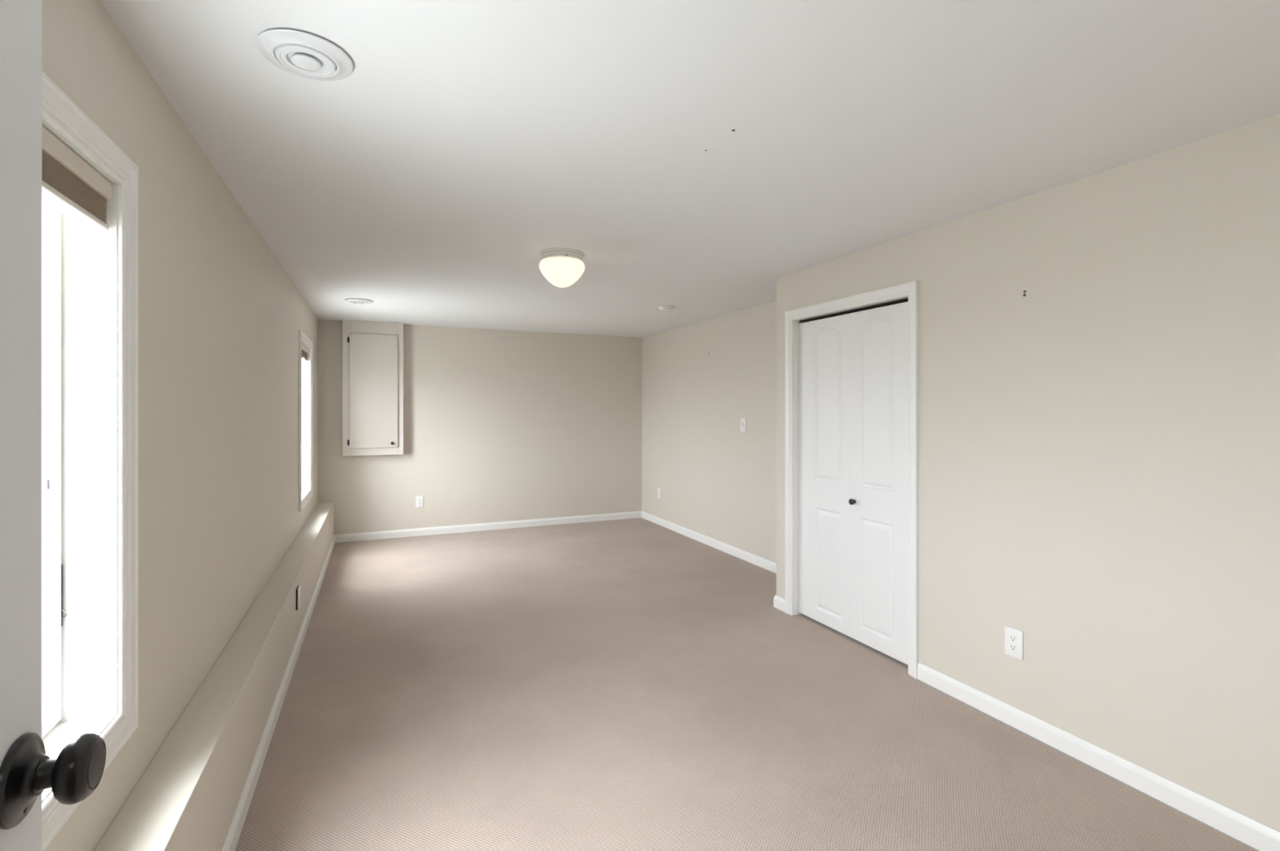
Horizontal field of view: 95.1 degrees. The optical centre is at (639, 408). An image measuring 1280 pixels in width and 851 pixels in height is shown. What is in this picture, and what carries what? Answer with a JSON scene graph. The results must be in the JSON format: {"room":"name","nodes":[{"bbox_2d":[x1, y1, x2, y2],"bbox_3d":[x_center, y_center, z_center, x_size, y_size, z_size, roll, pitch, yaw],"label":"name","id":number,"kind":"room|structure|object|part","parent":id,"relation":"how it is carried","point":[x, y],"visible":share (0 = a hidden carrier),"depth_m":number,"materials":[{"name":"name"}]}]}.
{"room":"empty basement bedroom","nodes":[
{"label":"empty basement bedroom","id":0,"kind":"room"},
{"bbox_2d":[41,0,318,850],"bbox_3d":[-1.948,0.233,2.683,0.270,2.235,6.788,0,0,-24],"label":"wall","id":1,"kind":"structure","parent":0,"point":[220,318],"depth_m":1.86,"materials":[{"name":"paint"}]},
{"bbox_2d":[41,71,138,850],"bbox_3d":[-1.175,0.092,0.979,0.288,1.355,0.836,0,0,-24],"label":"window","id":2,"kind":"structure","parent":1,"relation":"in","point":[90,277],"depth_m":1.32,"materials":[{"name":"glass"}]},
{"bbox_3d":[-1.226,0.092,0.956,0.176,1.219,0.700,0,0,-24],"label":"frame","id":3,"kind":"part","parent":2,"relation":"part of","materials":[{"name":"paint"}]},
{"bbox_2d":[41,125,111,231],"bbox_3d":[-1.090,-0.460,1.016,0.051,0.113,0.688,0,0,-24],"label":"cellular shade","id":4,"kind":"object","parent":2,"relation":"attached to","point":[70,185],"visible":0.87,"depth_m":1.18,"materials":[{"name":"fabric"}]},
{"bbox_3d":[-1.090,-0.411,1.016,0.042,0.015,0.684,0,0,-24],"label":"rail","id":5,"kind":"part","parent":4,"relation":"part of","materials":[{"name":"white plastic"}]},
{"bbox_2d":[93,502,333,850],"bbox_3d":[-1.786,1.142,2.821,0.137,0.416,6.668,0,0,-24],"label":"wall ledge","id":6,"kind":"object","parent":1,"relation":"attached to","point":[187,798],"visible":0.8,"depth_m":1.84,"materials":[{"name":"paint"}]},
{"bbox_2d":[296,584,300,611],"bbox_3d":[-1.893,1.047,3.246,0.013,0.124,0.088,0,0,-24],"label":"outlet cover","id":7,"kind":"object","parent":6,"relation":"attached to","point":[298,589],"visible":1,"depth_m":3.21,"materials":[{"name":"white plastic"}]},
{"bbox_3d":[-1.890,1.047,3.247,0.006,0.124,0.088,0,0,-24],"label":"plate","id":8,"kind":"part","parent":7,"relation":"part of","materials":[{"name":"white plastic"}]},
{"bbox_2d":[221,535,335,850],"bbox_3d":[-1.715,1.310,2.846,0.013,0.080,6.655,0,0,-24],"label":"baseboard","id":9,"kind":"structure","parent":1,"relation":"attached to","point":[230,843],"depth_m":2.34,"materials":[{"name":"paint"}]},
{"bbox_2d":[297,330,312,511],"bbox_3d":[-2.837,0.092,4.709,0.288,1.355,0.836,0,0,-24],"label":"window","id":10,"kind":"structure","parent":1,"relation":"in","point":[304,369],"depth_m":5.06,"materials":[{"name":"glass"}]},
{"bbox_2d":[301,343,308,362],"bbox_3d":[-2.751,-0.460,4.747,0.054,0.113,0.688,0,0,-24],"label":"cellular shade","id":11,"kind":"object","parent":10,"relation":"attached to","point":[304,350],"visible":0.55,"depth_m":4.84,"materials":[{"name":"fabric"}]},
{"bbox_3d":[-2.752,-0.411,4.747,0.042,0.015,0.684,0,0,-24],"label":"rail","id":12,"kind":"part","parent":11,"relation":"part of","materials":[{"name":"white plastic"}]},
{"bbox_2d":[318,320,641,534],"bbox_3d":[-1.677,0.233,6.602,3.955,2.235,0.150,0,0,-24],"label":"wall","id":13,"kind":"structure","parent":0,"point":[500,425],"depth_m":6.54,"materials":[{"name":"paint"}]},
{"bbox_2d":[342,320,403,456],"bbox_3d":[-2.712,-0.206,5.964,0.562,1.357,0.171,0,0,-24],"label":"upper cabinet","id":14,"kind":"object","parent":13,"relation":"attached to","point":[373,351],"visible":1,"depth_m":5.91,"materials":[{"name":"paint"}]},
{"bbox_3d":[-2.691,-0.177,5.926,0.448,1.151,0.018,0,0,-24],"label":"cabinet door","id":15,"kind":"part","parent":14,"relation":"part of","materials":[{"name":"paint"}]},
{"bbox_2d":[415,496,423,507],"bbox_3d":[-2.340,0.988,6.220,0.078,0.122,0.008,0,0,-24],"label":"power outlet","id":16,"kind":"object","parent":13,"relation":"attached to","point":[419,500],"visible":1,"depth_m":6.22,"materials":[{"name":"white plastic"}]},
{"bbox_2d":[333,511,641,542],"bbox_3d":[-1.526,1.310,6.579,3.397,0.080,0.013,0,0,-24],"label":"baseboard","id":17,"kind":"structure","parent":13,"relation":"attached to","point":[607,517],"depth_m":6.47,"materials":[{"name":"paint"}]},
{"bbox_2d":[100,0,1279,337],"bbox_3d":[-0.295,-0.945,3.502,3.955,0.120,6.938,0,0,-24],"label":"ceiling","id":18,"kind":"structure","parent":0,"point":[464,142],"depth_m":1.83,"materials":[{"name":"paint"}]},
{"bbox_2d":[255,29,353,80],"bbox_3d":[-0.833,-0.872,1.462,0.211,0.025,0.211,0,0,-24],"label":"ceiling vent","id":19,"kind":"object","parent":18,"relation":"in","point":[299,53],"visible":1,"depth_m":1.44,"materials":[{"name":"plastic"}]},
{"bbox_3d":[-0.833,-0.878,1.462,0.131,0.012,0.131,0,0,-24],"label":"plate","id":20,"kind":"part","parent":19,"relation":"part of","materials":[{"name":"metal"}]},
{"bbox_2d":[345,298,373,304],"bbox_3d":[-2.297,-0.872,4.790,0.211,0.025,0.211,0,0,-24],"label":"ceiling vent","id":21,"kind":"object","parent":18,"relation":"in","point":[357,301],"visible":1,"depth_m":4.75,"materials":[{"name":"metal"}]},
{"bbox_2d":[538,248,585,288],"bbox_3d":[-0.445,-0.788,3.344,0.260,0.193,0.260,0,0,-24],"label":"ceiling light","id":22,"kind":"object","parent":18,"relation":"attached to","point":[562,267],"visible":1,"depth_m":3.25,"materials":[{"name":"glass"}]},
{"bbox_2d":[657,306,673,311],"bbox_3d":[0.222,-0.865,5.091,0.134,0.038,0.134,0,0,-24],"label":"smoke detector","id":23,"kind":"object","parent":18,"relation":"attached to","point":[663,308],"visible":1,"depth_m":5.05,"materials":[{"name":"white plastic"}]},
{"bbox_2d":[235,517,1258,850],"bbox_3d":[-0.295,1.400,3.502,3.955,0.100,6.938,0,0,-24],"label":"floor","id":24,"kind":"structure","parent":0,"point":[639,684],"depth_m":2.45,"materials":[{"name":"carpet"}]},
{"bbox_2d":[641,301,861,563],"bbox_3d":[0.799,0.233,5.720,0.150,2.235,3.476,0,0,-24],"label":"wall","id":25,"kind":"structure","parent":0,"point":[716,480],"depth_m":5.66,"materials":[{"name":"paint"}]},
{"bbox_2d":[657,488,660,499],"bbox_3d":[0.221,0.988,6.823,0.008,0.122,0.078,0,0,-24],"label":"power outlet","id":26,"kind":"object","parent":25,"relation":"attached to","point":[658,489],"visible":1,"depth_m":6.82,"materials":[{"name":"white plastic"}]},
{"bbox_2d":[641,511,776,573],"bbox_3d":[0.706,1.310,5.727,0.013,0.080,3.363,0,0,-24],"label":"baseboard","id":27,"kind":"structure","parent":25,"relation":"attached to","point":[766,564],"depth_m":5.66,"materials":[{"name":"paint"}]},
{"bbox_2d":[740,417,746,431],"bbox_3d":[0.918,0.144,5.244,0.019,0.123,0.082,0,0,-24],"label":"light switch","id":28,"kind":"object","parent":25,"relation":"attached to","point":[743,420],"visible":1,"depth_m":5.24,"materials":[{"name":"white plastic"}]},
{"bbox_2d":[776,114,1279,831],"bbox_3d":[1.945,0.233,2.570,0.710,2.235,3.412,0,0,-24],"label":"wall","id":29,"kind":"structure","parent":0,"point":[1100,444],"depth_m":2.15,"materials":[{"name":"paint"}]},
{"bbox_2d":[773,595,785,613],"bbox_3d":[1.171,1.310,4.036,0.515,0.080,0.131,0,0,-24],"label":"baseboard","id":30,"kind":"structure","parent":29,"relation":"attached to","point":[779,603],"depth_m":3.93,"materials":[{"name":"paint"}]},
{"bbox_2d":[785,280,919,679],"bbox_3d":[1.226,0.355,3.421,0.131,1.988,1.034,0,0,-24],"label":"door","id":31,"kind":"structure","parent":29,"relation":"in","point":[852,380],"depth_m":3.38,"materials":[{"name":"paint"}]},
{"bbox_3d":[1.224,0.537,3.375,0.038,0.035,0.035,0,0,-24],"label":"knob","id":32,"kind":"part","parent":31,"relation":"part of","materials":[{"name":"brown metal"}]},
{"bbox_2d":[1004,626,1022,660],"bbox_3d":[1.588,0.996,2.490,0.008,0.122,0.078,0,0,-24],"label":"power outlet","id":33,"kind":"object","parent":29,"relation":"attached to","point":[1013,637],"visible":1,"depth_m":2.48,"materials":[{"name":"white plastic"}]},
{"bbox_2d":[1008,634,1017,642],"bbox_3d":[1.586,0.977,2.489,0.002,0.027,0.034,0,0,-24],"label":"socket","id":34,"kind":"object","parent":33,"relation":"attached to","point":[1012,637],"depth_m":2.49,"materials":[{"name":"white plastic"}]},
{"bbox_2d":[1008,644,1017,652],"bbox_3d":[1.586,1.016,2.489,0.002,0.027,0.034,0,0,-24],"label":"socket","id":35,"kind":"object","parent":33,"relation":"attached to","point":[1012,647],"depth_m":2.49,"materials":[{"name":"white plastic"}]},
{"bbox_2d":[917,662,1279,850],"bbox_3d":[1.825,1.310,1.951,0.013,0.080,2.138,0,0,-24],"label":"baseboard","id":36,"kind":"structure","parent":29,"relation":"attached to","point":[1248,831],"depth_m":2.13,"materials":[{"name":"paint"}]},
{"bbox_3d":[0.912,0.233,0.308,3.020,2.235,0.120,0,0,-24],"label":"wall","id":37,"kind":"structure","parent":0,"visible":0},
{"bbox_2d":[0,0,106,850],"bbox_3d":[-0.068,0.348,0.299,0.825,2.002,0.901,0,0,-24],"label":"door","id":38,"kind":"structure","parent":37,"relation":"in","point":[26,771],"depth_m":0.53,"materials":[{"name":"paint"}]},
{"bbox_3d":[-0.527,0.334,0.541,0.042,0.058,0.058,0,0,-24],"label":"knob","id":39,"kind":"part","parent":38,"relation":"part of","materials":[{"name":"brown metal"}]}
]}

